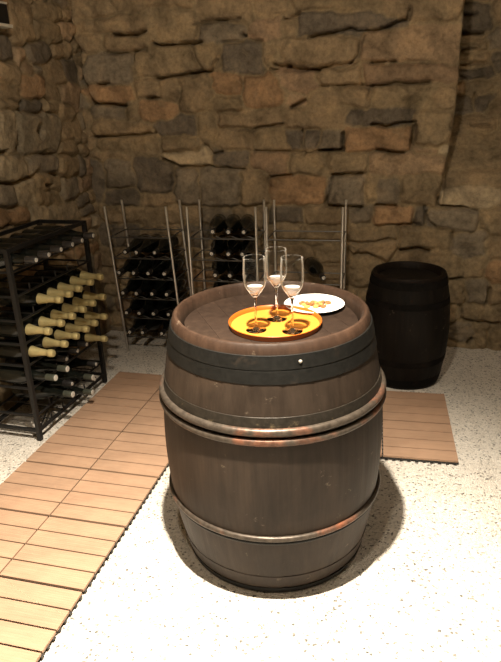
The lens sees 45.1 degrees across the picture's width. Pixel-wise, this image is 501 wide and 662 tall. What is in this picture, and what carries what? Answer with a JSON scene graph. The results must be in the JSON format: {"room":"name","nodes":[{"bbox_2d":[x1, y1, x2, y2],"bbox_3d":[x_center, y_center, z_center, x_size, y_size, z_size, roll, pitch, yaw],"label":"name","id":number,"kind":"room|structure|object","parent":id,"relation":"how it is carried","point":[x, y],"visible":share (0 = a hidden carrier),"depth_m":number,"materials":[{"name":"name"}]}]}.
{"room":"wine cellar","nodes":[
{"label":"wine cellar","id":0,"kind":"room"},
{"bbox_2d":[0,0,110,413],"bbox_3d":[-1.772,-0.262,1.002,0.156,2.750,6.218,4,22,15],"label":"wall","id":1,"kind":"structure","parent":0,"point":[46,171],"depth_m":3.15,"materials":[{"name":"stone"}]},
{"bbox_2d":[0,1,12,28],"bbox_3d":[-1.153,-1.445,2.757,0.060,0.105,0.118,4,22,15],"label":"wall box","id":2,"kind":"object","parent":1,"relation":"attached to","point":[4,19],"visible":1,"depth_m":2.76,"materials":[{"name":"black"}]},
{"bbox_2d":[0,330,500,661],"bbox_3d":[0.155,0.991,1.327,6.240,0.008,6.960,-2,21,0],"label":"floor","id":3,"kind":"structure","parent":0,"point":[422,583],"depth_m":1.88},
{"bbox_2d":[0,219,106,440],"bbox_3d":[-1.000,-0.033,2.864,0.270,0.872,0.622,4,22,15],"label":"rack","id":4,"kind":"object","parent":3,"relation":"on","point":[39,426],"visible":0.59,"depth_m":2.72,"materials":[{"name":"black metal"}]},
{"bbox_2d":[0,248,37,268],"bbox_3d":[-1.005,-0.294,2.462,0.305,0.087,0.087,4,22,15],"label":"wine bottle","id":5,"kind":"object","parent":4,"relation":"on","point":[16,259],"visible":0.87,"depth_m":2.43,"materials":[{"name":"black glass"}]},
{"bbox_2d":[0,243,50,257],"bbox_3d":[-0.981,-0.326,2.542,0.305,0.087,0.087,4,22,15],"label":"wine bottle","id":6,"kind":"object","parent":4,"relation":"on","point":[24,251],"visible":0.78,"depth_m":2.51,"materials":[{"name":"black glass"}]},
{"bbox_2d":[0,317,52,337],"bbox_3d":[-0.989,-0.009,2.598,0.303,0.087,0.087,4,22,16],"label":"wine bottle","id":7,"kind":"object","parent":4,"relation":"in","point":[7,329],"visible":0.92,"depth_m":2.57,"materials":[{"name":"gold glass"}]},
{"bbox_2d":[0,338,55,359],"bbox_3d":[-0.987,0.085,2.630,0.303,0.087,0.087,4,22,16],"label":"wine bottle","id":8,"kind":"object","parent":4,"relation":"in","point":[13,352],"visible":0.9,"depth_m":2.60,"materials":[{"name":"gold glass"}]},
{"bbox_2d":[0,362,57,383],"bbox_3d":[-0.987,0.192,2.652,0.305,0.087,0.087,4,22,15],"label":"wine bottle","id":9,"kind":"object","parent":4,"relation":"on","point":[8,374],"visible":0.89,"depth_m":2.62,"materials":[{"name":"grey"}]},
{"bbox_2d":[0,238,62,252],"bbox_3d":[-0.957,-0.358,2.623,0.305,0.087,0.087,3,22,14],"label":"wine bottle","id":10,"kind":"object","parent":4,"relation":"on","point":[36,246],"visible":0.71,"depth_m":2.59,"materials":[{"name":"black glass"}]},
{"bbox_2d":[0,287,63,307],"bbox_3d":[-0.964,-0.144,2.654,0.303,0.087,0.087,3,22,14],"label":"wine bottle","id":11,"kind":"object","parent":4,"relation":"in","point":[32,298],"visible":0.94,"depth_m":2.63,"materials":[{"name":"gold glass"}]},
{"bbox_2d":[0,310,64,326],"bbox_3d":[-0.964,-0.043,2.682,0.303,0.087,0.087,4,22,14],"label":"wine bottle","id":12,"kind":"object","parent":4,"relation":"in","point":[37,320],"visible":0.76,"depth_m":2.65,"materials":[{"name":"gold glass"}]},
{"bbox_2d":[4,334,68,348],"bbox_3d":[-0.959,0.048,2.723,0.303,0.087,0.087,4,22,16],"label":"wine bottle","id":13,"kind":"object","parent":4,"relation":"in","point":[42,341],"visible":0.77,"depth_m":2.69,"materials":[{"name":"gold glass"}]},
{"bbox_2d":[5,357,68,372],"bbox_3d":[-0.961,0.159,2.737,0.305,0.087,0.087,4,22,16],"label":"wine bottle","id":14,"kind":"object","parent":4,"relation":"in","point":[41,366],"visible":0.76,"depth_m":2.71,"materials":[{"name":"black glass"}]},
{"bbox_2d":[9,233,73,247],"bbox_3d":[-0.931,-0.393,2.710,0.305,0.087,0.087,4,22,15],"label":"wine bottle","id":15,"kind":"object","parent":4,"relation":"on","point":[50,242],"visible":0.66,"depth_m":2.68,"materials":[{"name":"black glass"}]},
{"bbox_2d":[12,373,73,386],"bbox_3d":[-0.990,0.241,2.896,0.305,0.087,0.087,3,22,14],"label":"wine bottle","id":16,"kind":"object","parent":4,"relation":"on","point":[59,382],"visible":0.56,"depth_m":2.86,"materials":[{"name":"black"}]},
{"bbox_2d":[0,240,85,273],"bbox_3d":[-1.009,-0.362,2.736,0.256,0.040,0.612,4,22,15],"label":"shelf","id":17,"kind":"object","parent":4,"relation":"attached to","point":[8,264],"depth_m":2.49,"materials":[{"name":"black metal"}]},
{"bbox_2d":[12,381,74,399],"bbox_3d":[-0.953,0.278,2.798,0.305,0.087,0.087,5,22,17],"label":"wine bottle","id":18,"kind":"object","parent":4,"relation":"on","point":[44,390],"visible":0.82,"depth_m":2.77,"materials":[{"name":"grey"}]},
{"bbox_2d":[0,285,86,322],"bbox_3d":[-1.002,-0.165,2.812,0.256,0.040,0.612,4,22,15],"label":"shelf","id":19,"kind":"object","parent":4,"relation":"attached to","point":[18,318],"depth_m":2.57,"materials":[{"name":"black metal"}]},
{"bbox_2d":[0,306,86,345],"bbox_3d":[-0.999,-0.068,2.849,0.256,0.040,0.612,4,22,15],"label":"shelf","id":20,"kind":"object","parent":4,"relation":"attached to","point":[22,340],"depth_m":2.57,"materials":[{"name":"black metal"}]},
{"bbox_2d":[16,283,72,297],"bbox_3d":[-0.942,-0.173,2.729,0.303,0.087,0.087,4,22,14],"label":"wine bottle","id":21,"kind":"object","parent":4,"relation":"in","point":[43,289],"visible":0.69,"depth_m":2.70,"materials":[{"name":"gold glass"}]},
{"bbox_2d":[0,258,88,298],"bbox_3d":[-1.005,-0.264,2.774,0.256,0.040,0.612,4,22,15],"label":"shelf","id":22,"kind":"object","parent":4,"relation":"attached to","point":[13,291],"depth_m":2.78,"materials":[{"name":"black metal"}]},
{"bbox_2d":[20,304,75,319],"bbox_3d":[-0.938,-0.077,2.768,0.303,0.087,0.087,4,22,16],"label":"wine bottle","id":23,"kind":"object","parent":4,"relation":"in","point":[50,313],"visible":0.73,"depth_m":2.73,"materials":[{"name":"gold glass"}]},
{"bbox_2d":[0,319,95,366],"bbox_3d":[-0.995,0.025,2.885,0.256,0.040,0.612,4,22,15],"label":"shelf","id":24,"kind":"object","parent":4,"relation":"attached to","point":[26,363],"depth_m":2.61,"materials":[{"name":"black metal"}]},
{"bbox_2d":[0,341,96,389],"bbox_3d":[-0.992,0.126,2.924,0.256,0.040,0.612,4,22,15],"label":"shelf","id":25,"kind":"object","parent":4,"relation":"attached to","point":[30,385],"depth_m":2.66,"materials":[{"name":"black metal"}]},
{"bbox_2d":[0,359,101,416],"bbox_3d":[-0.987,0.250,2.972,0.256,0.040,0.612,4,22,15],"label":"shelf","id":26,"kind":"object","parent":4,"relation":"attached to","point":[35,413],"depth_m":2.78,"materials":[{"name":"black metal"}]},
{"bbox_2d":[20,277,82,291],"bbox_3d":[-0.919,-0.204,2.806,0.303,0.087,0.087,4,22,15],"label":"wine bottle","id":27,"kind":"object","parent":4,"relation":"in","point":[55,284],"visible":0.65,"depth_m":2.77,"materials":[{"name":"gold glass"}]},
{"bbox_2d":[0,370,102,429],"bbox_3d":[-0.985,0.315,2.997,0.256,0.040,0.612,4,22,15],"label":"shelf","id":28,"kind":"object","parent":4,"relation":"attached to","point":[39,425],"depth_m":2.87,"materials":[{"name":"black metal"}]},
{"bbox_2d":[22,229,83,243],"bbox_3d":[-0.908,-0.423,2.786,0.305,0.087,0.087,4,22,16],"label":"wine bottle","id":29,"kind":"object","parent":4,"relation":"on","point":[79,240],"visible":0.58,"depth_m":2.75,"materials":[{"name":"black glass"}]},
{"bbox_2d":[42,355,67,361],"bbox_3d":[-0.997,0.121,2.839,0.305,0.087,0.087,4,22,15],"label":"wine bottle","id":30,"kind":"object","parent":4,"relation":"in","point":[58,358],"visible":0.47,"depth_m":2.80,"materials":[{"name":"black"}]},
{"bbox_2d":[43,347,78,354],"bbox_3d":[-0.971,0.087,2.924,0.305,0.087,0.087,3,22,14],"label":"wine bottle","id":31,"kind":"object","parent":4,"relation":"on","point":[59,350],"visible":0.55,"depth_m":2.89,"materials":[{"name":"black glass"}]},
{"bbox_2d":[43,326,79,339],"bbox_3d":[-0.935,0.016,2.805,0.303,0.087,0.087,3,22,14],"label":"wine bottle","id":32,"kind":"object","parent":4,"relation":"in","point":[57,334],"visible":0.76,"depth_m":2.77,"materials":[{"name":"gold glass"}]},
{"bbox_2d":[34,271,93,285],"bbox_3d":[-0.891,-0.242,2.902,0.303,0.087,0.087,4,22,16],"label":"wine bottle","id":33,"kind":"object","parent":4,"relation":"in","point":[66,278],"visible":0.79,"depth_m":2.87,"materials":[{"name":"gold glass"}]},
{"bbox_2d":[34,225,94,238],"bbox_3d":[-0.882,-0.457,2.873,0.305,0.087,0.087,4,22,15],"label":"wine bottle","id":34,"kind":"object","parent":4,"relation":"on","point":[86,235],"visible":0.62,"depth_m":2.84,"materials":[{"name":"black glass"}]},
{"bbox_2d":[42,302,86,312],"bbox_3d":[-0.913,-0.110,2.851,0.303,0.087,0.087,4,22,15],"label":"wine bottle","id":35,"kind":"object","parent":4,"relation":"in","point":[63,307],"visible":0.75,"depth_m":2.82,"materials":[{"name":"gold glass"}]},
{"bbox_2d":[45,368,94,379],"bbox_3d":[-0.905,0.213,2.961,0.305,0.087,0.087,5,22,17],"label":"wine bottle","id":36,"kind":"object","parent":4,"relation":"in","point":[71,374],"visible":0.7,"depth_m":2.93,"materials":[{"name":"grey"}]},
{"bbox_2d":[54,321,89,332],"bbox_3d":[-0.910,-0.017,2.888,0.303,0.087,0.087,4,22,15],"label":"wine bottle","id":37,"kind":"object","parent":4,"relation":"on","point":[68,327],"visible":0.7,"depth_m":2.85,"materials":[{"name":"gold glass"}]},
{"bbox_2d":[49,353,97,368],"bbox_3d":[-0.927,0.158,3.106,0.305,0.087,0.087,4,22,16],"label":"wine bottle","id":38,"kind":"object","parent":4,"relation":"in","point":[77,362],"visible":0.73,"depth_m":3.07,"materials":[{"name":"black"}]},
{"bbox_2d":[54,386,93,397],"bbox_3d":[-0.909,0.288,2.963,0.305,0.087,0.087,4,22,14],"label":"wine bottle","id":39,"kind":"object","parent":4,"relation":"in","point":[77,390],"visible":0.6,"depth_m":2.93,"materials":[{"name":"grey"}]},
{"bbox_2d":[45,266,103,279],"bbox_3d":[-0.867,-0.273,2.981,0.303,0.087,0.087,4,22,14],"label":"wine bottle","id":40,"kind":"object","parent":4,"relation":"in","point":[76,272],"visible":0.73,"depth_m":2.95,"materials":[{"name":"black glass"}]},
{"bbox_2d":[62,339,87,346],"bbox_3d":[-0.947,0.055,3.005,0.305,0.087,0.087,4,22,16],"label":"wine bottle","id":41,"kind":"object","parent":4,"relation":"in","point":[72,343],"visible":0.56,"depth_m":2.97,"materials":[{"name":"black glass"}]},
{"bbox_2d":[63,296,96,306],"bbox_3d":[-0.889,-0.143,2.934,0.303,0.087,0.087,4,22,15],"label":"wine bottle","id":42,"kind":"object","parent":4,"relation":"in","point":[76,301],"visible":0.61,"depth_m":2.90,"materials":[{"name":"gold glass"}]},
{"bbox_2d":[65,316,98,326],"bbox_3d":[-0.887,-0.048,2.965,0.303,0.087,0.087,4,22,16],"label":"wine bottle","id":43,"kind":"object","parent":4,"relation":"on","point":[78,321],"visible":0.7,"depth_m":2.93,"materials":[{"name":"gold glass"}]},
{"bbox_2d":[72,377,95,381],"bbox_3d":[-0.933,0.234,3.105,0.305,0.087,0.087,5,22,17],"label":"wine bottle","id":44,"kind":"object","parent":4,"relation":"on","point":[94,380],"visible":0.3,"depth_m":3.07,"materials":[{"name":"black"}]},
{"bbox_2d":[73,290,105,299],"bbox_3d":[-0.862,-0.178,3.022,0.303,0.087,0.087,4,22,16],"label":"wine bottle","id":45,"kind":"object","parent":4,"relation":"in","point":[86,295],"visible":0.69,"depth_m":2.99,"materials":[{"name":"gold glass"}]},
{"bbox_2d":[72,332,107,341],"bbox_3d":[-0.865,0.029,3.065,0.303,0.087,0.087,4,22,16],"label":"wine bottle","id":46,"kind":"object","parent":4,"relation":"on","point":[88,337],"visible":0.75,"depth_m":3.03,"materials":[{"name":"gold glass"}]},
{"bbox_2d":[76,311,107,319],"bbox_3d":[-0.863,-0.080,3.047,0.303,0.087,0.087,4,22,14],"label":"wine bottle","id":47,"kind":"object","parent":4,"relation":"on","point":[88,315],"visible":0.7,"depth_m":3.01,"materials":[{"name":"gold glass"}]},
{"bbox_2d":[0,372,168,661],"bbox_3d":[-0.653,0.569,2.455,0.600,0.021,1.798,3,22,14],"label":"floor","id":48,"kind":"structure","parent":3,"relation":"on","point":[68,554],"depth_m":2.24,"materials":[{"name":"brown wood"}]},
{"bbox_2d":[103,200,191,350],"bbox_3d":[-0.576,-0.319,3.571,0.416,0.868,0.249,3,22,12],"label":"rack","id":49,"kind":"object","parent":3,"relation":"on","point":[168,229],"visible":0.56,"depth_m":3.50,"materials":[{"name":"silver metal"}]},
{"bbox_2d":[117,253,144,274],"bbox_3d":[-0.709,-0.384,3.559,0.087,0.087,0.305,4,22,14],"label":"wine bottle","id":50,"kind":"object","parent":49,"relation":"on","point":[130,265],"visible":0.76,"depth_m":3.53,"materials":[{"name":"black glass"}]},
{"bbox_2d":[121,272,146,294],"bbox_3d":[-0.699,-0.272,3.601,0.087,0.087,0.305,3,22,13],"label":"wine bottle","id":51,"kind":"object","parent":49,"relation":"on","point":[132,285],"visible":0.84,"depth_m":3.57,"materials":[{"name":"black glass"}]},
{"bbox_2d":[123,233,149,254],"bbox_3d":[-0.665,-0.494,3.506,0.087,0.087,0.305,3,22,14],"label":"wine bottle","id":52,"kind":"object","parent":49,"relation":"on","point":[135,243],"visible":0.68,"depth_m":3.47,"materials":[{"name":"black glass"}]},
{"bbox_2d":[124,292,149,314],"bbox_3d":[-0.689,-0.160,3.643,0.087,0.087,0.305,3,22,12],"label":"wine bottle","id":53,"kind":"object","parent":49,"relation":"on","point":[135,304],"visible":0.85,"depth_m":3.61,"materials":[{"name":"black glass"}]},
{"bbox_2d":[127,311,151,333],"bbox_3d":[-0.679,-0.048,3.685,0.087,0.087,0.305,3,22,12],"label":"wine bottle","id":54,"kind":"object","parent":49,"relation":"on","point":[137,323],"visible":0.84,"depth_m":3.66,"materials":[{"name":"black glass"}]},
{"bbox_2d":[131,253,157,275],"bbox_3d":[-0.626,-0.380,3.542,0.087,0.087,0.305,3,22,13],"label":"wine bottle","id":55,"kind":"object","parent":49,"relation":"on","point":[143,265],"visible":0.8,"depth_m":3.51,"materials":[{"name":"black glass"}]},
{"bbox_2d":[110,226,182,238],"bbox_3d":[-0.598,-0.568,3.478,0.365,0.022,0.239,3,22,12],"label":"shelf","id":56,"kind":"object","parent":49,"relation":"attached to","point":[181,229],"depth_m":3.41,"materials":[{"name":"grey metal"}]},
{"bbox_2d":[134,272,160,295],"bbox_3d":[-0.616,-0.268,3.584,0.087,0.087,0.305,4,22,14],"label":"wine bottle","id":57,"kind":"object","parent":49,"relation":"on","point":[146,285],"visible":0.8,"depth_m":3.56,"materials":[{"name":"black glass"}]},
{"bbox_2d":[124,315,170,319],"bbox_3d":[-0.558,-0.119,3.645,0.365,0.022,0.239,3,22,12],"label":"shelf","id":58,"kind":"object","parent":49,"relation":"attached to","point":[133,317],"depth_m":3.54,"materials":[{"name":"grey metal"}]},
{"bbox_2d":[127,324,167,338],"bbox_3d":[-0.548,-0.007,3.687,0.365,0.022,0.239,3,22,12],"label":"shelf","id":59,"kind":"object","parent":49,"relation":"attached to","point":[157,337],"depth_m":3.59,"materials":[{"name":"grey metal"}]},
{"bbox_2d":[134,234,161,254],"bbox_3d":[-0.597,-0.490,3.491,0.087,0.087,0.305,4,22,15],"label":"wine bottle","id":60,"kind":"object","parent":49,"relation":"on","point":[147,245],"visible":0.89,"depth_m":3.47,"materials":[{"name":"black glass"}]},
{"bbox_2d":[114,247,184,259],"bbox_3d":[-0.588,-0.456,3.519,0.365,0.022,0.239,3,22,12],"label":"shelf","id":61,"kind":"object","parent":49,"relation":"attached to","point":[171,254],"depth_m":3.42,"materials":[{"name":"grey metal"}]},
{"bbox_2d":[137,292,163,315],"bbox_3d":[-0.606,-0.156,3.626,0.087,0.087,0.305,4,22,15],"label":"wine bottle","id":62,"kind":"object","parent":49,"relation":"on","point":[148,305],"visible":0.81,"depth_m":3.60,"materials":[{"name":"black glass"}]},
{"bbox_2d":[117,267,187,280],"bbox_3d":[-0.578,-0.344,3.561,0.365,0.022,0.239,3,22,12],"label":"shelf","id":63,"kind":"object","parent":49,"relation":"attached to","point":[186,269],"depth_m":3.46,"materials":[{"name":"grey metal"}]},
{"bbox_2d":[140,312,166,334],"bbox_3d":[-0.596,-0.043,3.667,0.087,0.087,0.305,3,22,14],"label":"wine bottle","id":64,"kind":"object","parent":49,"relation":"on","point":[151,324],"visible":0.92,"depth_m":3.64,"materials":[{"name":"black glass"}]},
{"bbox_2d":[120,286,189,300],"bbox_3d":[-0.568,-0.231,3.603,0.365,0.022,0.239,3,22,12],"label":"shelf","id":65,"kind":"object","parent":49,"relation":"attached to","point":[177,299],"depth_m":3.50,"materials":[{"name":"grey metal"}]},
{"bbox_2d":[146,253,170,275],"bbox_3d":[-0.543,-0.376,3.524,0.087,0.087,0.305,3,22,12],"label":"wine bottle","id":66,"kind":"object","parent":49,"relation":"on","point":[157,266],"visible":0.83,"depth_m":3.50,"materials":[{"name":"black glass"}]},
{"bbox_2d":[149,273,172,295],"bbox_3d":[-0.533,-0.264,3.566,0.087,0.087,0.305,2,21,11],"label":"wine bottle","id":67,"kind":"object","parent":49,"relation":"on","point":[160,286],"visible":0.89,"depth_m":3.54,"materials":[{"name":"black glass"}]},
{"bbox_2d":[151,293,175,315],"bbox_3d":[-0.523,-0.152,3.608,0.087,0.087,0.305,3,22,14],"label":"wine bottle","id":68,"kind":"object","parent":49,"relation":"on","point":[162,305],"visible":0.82,"depth_m":3.58,"materials":[{"name":"black glass"}]},
{"bbox_2d":[152,234,178,254],"bbox_3d":[-0.499,-0.486,3.470,0.087,0.087,0.305,3,22,12],"label":"wine bottle","id":69,"kind":"object","parent":49,"relation":"on","point":[163,244],"visible":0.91,"depth_m":3.45,"materials":[{"name":"black glass"}]},
{"bbox_2d":[159,315,171,335],"bbox_3d":[-0.489,-0.038,3.644,0.087,0.087,0.305,2,21,11],"label":"wine bottle","id":70,"kind":"object","parent":49,"relation":"on","point":[166,323],"visible":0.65,"depth_m":3.57,"materials":[{"name":"black glass"}]},
{"bbox_2d":[161,254,185,275],"bbox_3d":[-0.457,-0.372,3.505,0.087,0.087,0.305,2,21,10],"label":"wine bottle","id":71,"kind":"object","parent":49,"relation":"on","point":[179,261],"visible":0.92,"depth_m":3.50,"materials":[{"name":"black glass"}]},
{"bbox_2d":[164,273,187,296],"bbox_3d":[-0.447,-0.260,3.547,0.087,0.087,0.305,2,21,10],"label":"wine bottle","id":72,"kind":"object","parent":49,"relation":"on","point":[182,281],"visible":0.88,"depth_m":3.54,"materials":[{"name":"black glass"}]},
{"bbox_2d":[166,292,189,316],"bbox_3d":[-0.437,-0.148,3.589,0.087,0.087,0.305,3,22,13],"label":"wine bottle","id":73,"kind":"object","parent":49,"relation":"on","point":[169,313],"visible":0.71,"depth_m":3.56,"materials":[{"name":"black glass"}]},
{"bbox_2d":[185,200,266,294],"bbox_3d":[-0.120,-0.297,3.473,0.392,0.868,0.249,3,22,12],"label":"rack","id":74,"kind":"object","parent":3,"relation":"on","point":[201,238],"visible":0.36,"depth_m":3.35,"materials":[{"name":"silver metal"}]},
{"bbox_2d":[209,214,225,234],"bbox_3d":[-0.191,-0.583,3.360,0.087,0.087,0.305,0,21,5],"label":"wine bottle","id":75,"kind":"object","parent":74,"relation":"on","point":[216,225],"visible":0.96,"depth_m":3.34,"materials":[{"name":"black glass"}]},
{"bbox_2d":[209,234,227,255],"bbox_3d":[-0.187,-0.471,3.403,0.087,0.087,0.305,2,21,9],"label":"wine bottle","id":76,"kind":"object","parent":74,"relation":"on","point":[217,246],"visible":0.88,"depth_m":3.38,"materials":[{"name":"black glass"}]},
{"bbox_2d":[211,255,227,277],"bbox_3d":[-0.183,-0.359,3.446,0.087,0.087,0.305,0,21,5],"label":"wine bottle","id":77,"kind":"object","parent":74,"relation":"on","point":[218,267],"visible":0.91,"depth_m":3.42,"materials":[{"name":"black glass"}]},
{"bbox_2d":[213,274,229,287],"bbox_3d":[-0.179,-0.247,3.490,0.087,0.087,0.305,1,21,8],"label":"wine bottle","id":78,"kind":"object","parent":74,"relation":"on","point":[223,277],"visible":0.27,"depth_m":3.50,"materials":[{"name":"black glass"}]},
{"bbox_2d":[190,227,264,239],"bbox_3d":[-0.129,-0.546,3.377,0.385,0.022,0.239,3,22,12],"label":"shelf","id":79,"kind":"object","parent":74,"relation":"attached to","point":[256,238],"depth_m":3.29,"materials":[{"name":"grey metal"}]},
{"bbox_2d":[191,247,264,261],"bbox_3d":[-0.125,-0.434,3.420,0.385,0.022,0.239,3,22,12],"label":"shelf","id":80,"kind":"object","parent":74,"relation":"attached to","point":[202,250],"depth_m":3.34,"materials":[{"name":"grey metal"}]},
{"bbox_2d":[193,267,263,282],"bbox_3d":[-0.121,-0.322,3.463,0.385,0.022,0.239,3,22,12],"label":"shelf","id":81,"kind":"object","parent":74,"relation":"attached to","point":[204,269],"depth_m":3.38,"materials":[{"name":"grey metal"}]},
{"bbox_2d":[224,214,240,234],"bbox_3d":[-0.108,-0.579,3.342,0.087,0.087,0.305,0,21,4],"label":"wine bottle","id":82,"kind":"object","parent":74,"relation":"on","point":[231,224],"visible":0.97,"depth_m":3.32,"materials":[{"name":"black glass"}]},
{"bbox_2d":[225,235,241,256],"bbox_3d":[-0.104,-0.467,3.385,0.087,0.087,0.305,0,21,6],"label":"wine bottle","id":83,"kind":"object","parent":74,"relation":"on","point":[231,246],"visible":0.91,"depth_m":3.36,"materials":[{"name":"black glass"}]},
{"bbox_2d":[226,255,241,277],"bbox_3d":[-0.100,-0.355,3.429,0.087,0.087,0.305,0,21,5],"label":"wine bottle","id":84,"kind":"object","parent":74,"relation":"on","point":[233,268],"visible":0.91,"depth_m":3.40,"materials":[{"name":"black glass"}]},
{"bbox_2d":[228,275,242,283],"bbox_3d":[-0.096,-0.243,3.472,0.087,0.087,0.305,2,21,9],"label":"wine bottle","id":85,"kind":"object","parent":74,"relation":"on","point":[236,277],"visible":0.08,"depth_m":3.53,"materials":[{"name":"black glass"}]},
{"bbox_2d":[239,214,254,234],"bbox_3d":[-0.025,-0.575,3.325,0.087,0.087,0.305,0,21,5],"label":"wine bottle","id":86,"kind":"object","parent":74,"relation":"on","point":[246,224],"visible":0.98,"depth_m":3.30,"materials":[{"name":"black glass"}]},
{"bbox_2d":[240,235,254,256],"bbox_3d":[-0.021,-0.463,3.368,0.087,0.087,0.305,1,21,9],"label":"wine bottle","id":87,"kind":"object","parent":74,"relation":"on","point":[247,247],"visible":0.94,"depth_m":3.34,"materials":[{"name":"black glass"}]},
{"bbox_2d":[240,255,255,278],"bbox_3d":[-0.017,-0.351,3.411,0.087,0.087,0.305,0,21,5],"label":"wine bottle","id":88,"kind":"object","parent":74,"relation":"on","point":[250,267],"visible":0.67,"depth_m":3.39,"materials":[{"name":"black glass"}]},
{"bbox_2d":[245,275,255,281],"bbox_3d":[-0.013,-0.239,3.454,0.087,0.087,0.305,0,21,5],"label":"wine bottle","id":89,"kind":"object","parent":74,"relation":"on","point":[251,277],"visible":0.08,"depth_m":3.51,"materials":[{"name":"black glass"}]},
{"bbox_2d":[159,280,385,591],"bbox_3d":[0.073,0.309,1.959,0.706,0.814,0.706,1,21,8],"label":"wine barrel","id":90,"kind":"object","parent":3,"relation":"on","point":[274,448],"visible":0.95,"depth_m":1.67,"materials":[{"name":"brown wood"}]},
{"bbox_2d":[228,305,321,341],"bbox_3d":[0.072,-0.025,1.770,0.274,0.018,0.274,-2,21,0],"label":"serving tray","id":91,"kind":"object","parent":90,"relation":"on","point":[310,323],"visible":0.93,"depth_m":1.77,"materials":[{"name":"yellow ceramic"}]},
{"bbox_2d":[243,254,266,333],"bbox_3d":[0.013,-0.102,1.688,0.065,0.214,0.065,-2,21,0],"label":"champagne flute","id":92,"kind":"object","parent":91,"relation":"on","point":[254,289],"visible":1,"depth_m":1.68,"materials":[{"name":"clear glass"}]},
{"bbox_2d":[243,254,265,297],"bbox_3d":[0.011,-0.148,1.671,0.065,0.115,0.065,-2,21,0],"label":"bowl","id":93,"kind":"object","parent":92,"relation":"on","point":[254,289],"depth_m":1.67,"materials":[{"name":"clear glass"}]},
{"bbox_2d":[265,247,286,321],"bbox_3d":[0.076,-0.136,1.769,0.065,0.214,0.065,-2,21,0],"label":"champagne flute","id":94,"kind":"object","parent":91,"relation":"on","point":[274,279],"visible":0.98,"depth_m":1.77,"materials":[{"name":"clear glass"}]},
{"bbox_2d":[265,247,286,287],"bbox_3d":[0.074,-0.182,1.751,0.065,0.115,0.065,-2,21,0],"label":"bowl","id":95,"kind":"object","parent":94,"relation":"on","point":[274,279],"depth_m":1.75,"materials":[{"name":"clear glass"}]},
{"bbox_2d":[280,255,303,334],"bbox_3d":[0.115,-0.099,1.670,0.065,0.214,0.065,-2,21,0],"label":"champagne flute","id":96,"kind":"object","parent":91,"relation":"on","point":[292,290],"visible":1,"depth_m":1.66,"materials":[{"name":"clear glass"}]},
{"bbox_2d":[280,255,303,298],"bbox_3d":[0.113,-0.145,1.652,0.065,0.115,0.065,-2,21,0],"label":"bowl","id":97,"kind":"object","parent":96,"relation":"on","point":[292,290],"depth_m":1.65,"materials":[{"name":"clear glass"}]},
{"bbox_2d":[284,294,344,312],"bbox_3d":[0.202,-0.083,1.911,0.190,0.014,0.190,-2,21,0],"label":"plate","id":98,"kind":"object","parent":90,"relation":"on","point":[337,303],"visible":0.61,"depth_m":1.93,"materials":[{"name":"white ceramic"}]},
{"bbox_2d":[265,200,346,289],"bbox_3d":[0.315,-0.277,3.379,0.412,0.868,0.249,3,22,12],"label":"rack","id":99,"kind":"object","parent":3,"relation":"on","point":[343,231],"visible":0.48,"depth_m":3.30,"materials":[{"name":"silver metal"}]},
{"bbox_2d":[268,230,345,241],"bbox_3d":[0.307,-0.519,3.286,0.405,0.008,0.235,3,22,12],"label":"shelf","id":100,"kind":"object","parent":99,"relation":"attached to","point":[274,231],"depth_m":3.26,"materials":[{"name":"grey metal"}]},
{"bbox_2d":[273,271,344,285],"bbox_3d":[0.315,-0.295,3.372,0.405,0.008,0.235,3,22,12],"label":"shelf","id":101,"kind":"object","parent":99,"relation":"attached to","point":[275,272],"depth_m":3.45,"materials":[{"name":"grey metal"}]},
{"bbox_2d":[304,257,325,280],"bbox_3d":[0.365,-0.333,3.329,0.087,0.087,0.305,-5,21,-7],"label":"wine bottle","id":102,"kind":"object","parent":99,"relation":"on","point":[312,265],"visible":1,"depth_m":3.32,"materials":[{"name":"black glass"}]},
{"bbox_2d":[365,261,449,389],"bbox_3d":[0.799,-0.035,3.111,0.428,0.578,0.427,-12,23,-24],"label":"wine barrel","id":103,"kind":"object","parent":3,"relation":"on","point":[408,302],"visible":0.89,"depth_m":2.94,"materials":[{"name":"brown wood"}]},
{"bbox_2d":[382,391,458,464],"bbox_3d":[0.746,0.417,2.719,0.299,0.020,0.598,2,22,11],"label":"floor","id":104,"kind":"structure","parent":3,"relation":"on","point":[413,441],"depth_m":2.66,"materials":[{"name":"brown wood"}]},
{"bbox_2d":[70,0,500,350],"bbox_3d":[1.033,-1.277,3.333,4.271,2.780,0.578,3,22,12],"label":"wall","id":105,"kind":"structure","parent":0,"point":[390,109],"depth_m":3.34,"materials":[{"name":"stone"}]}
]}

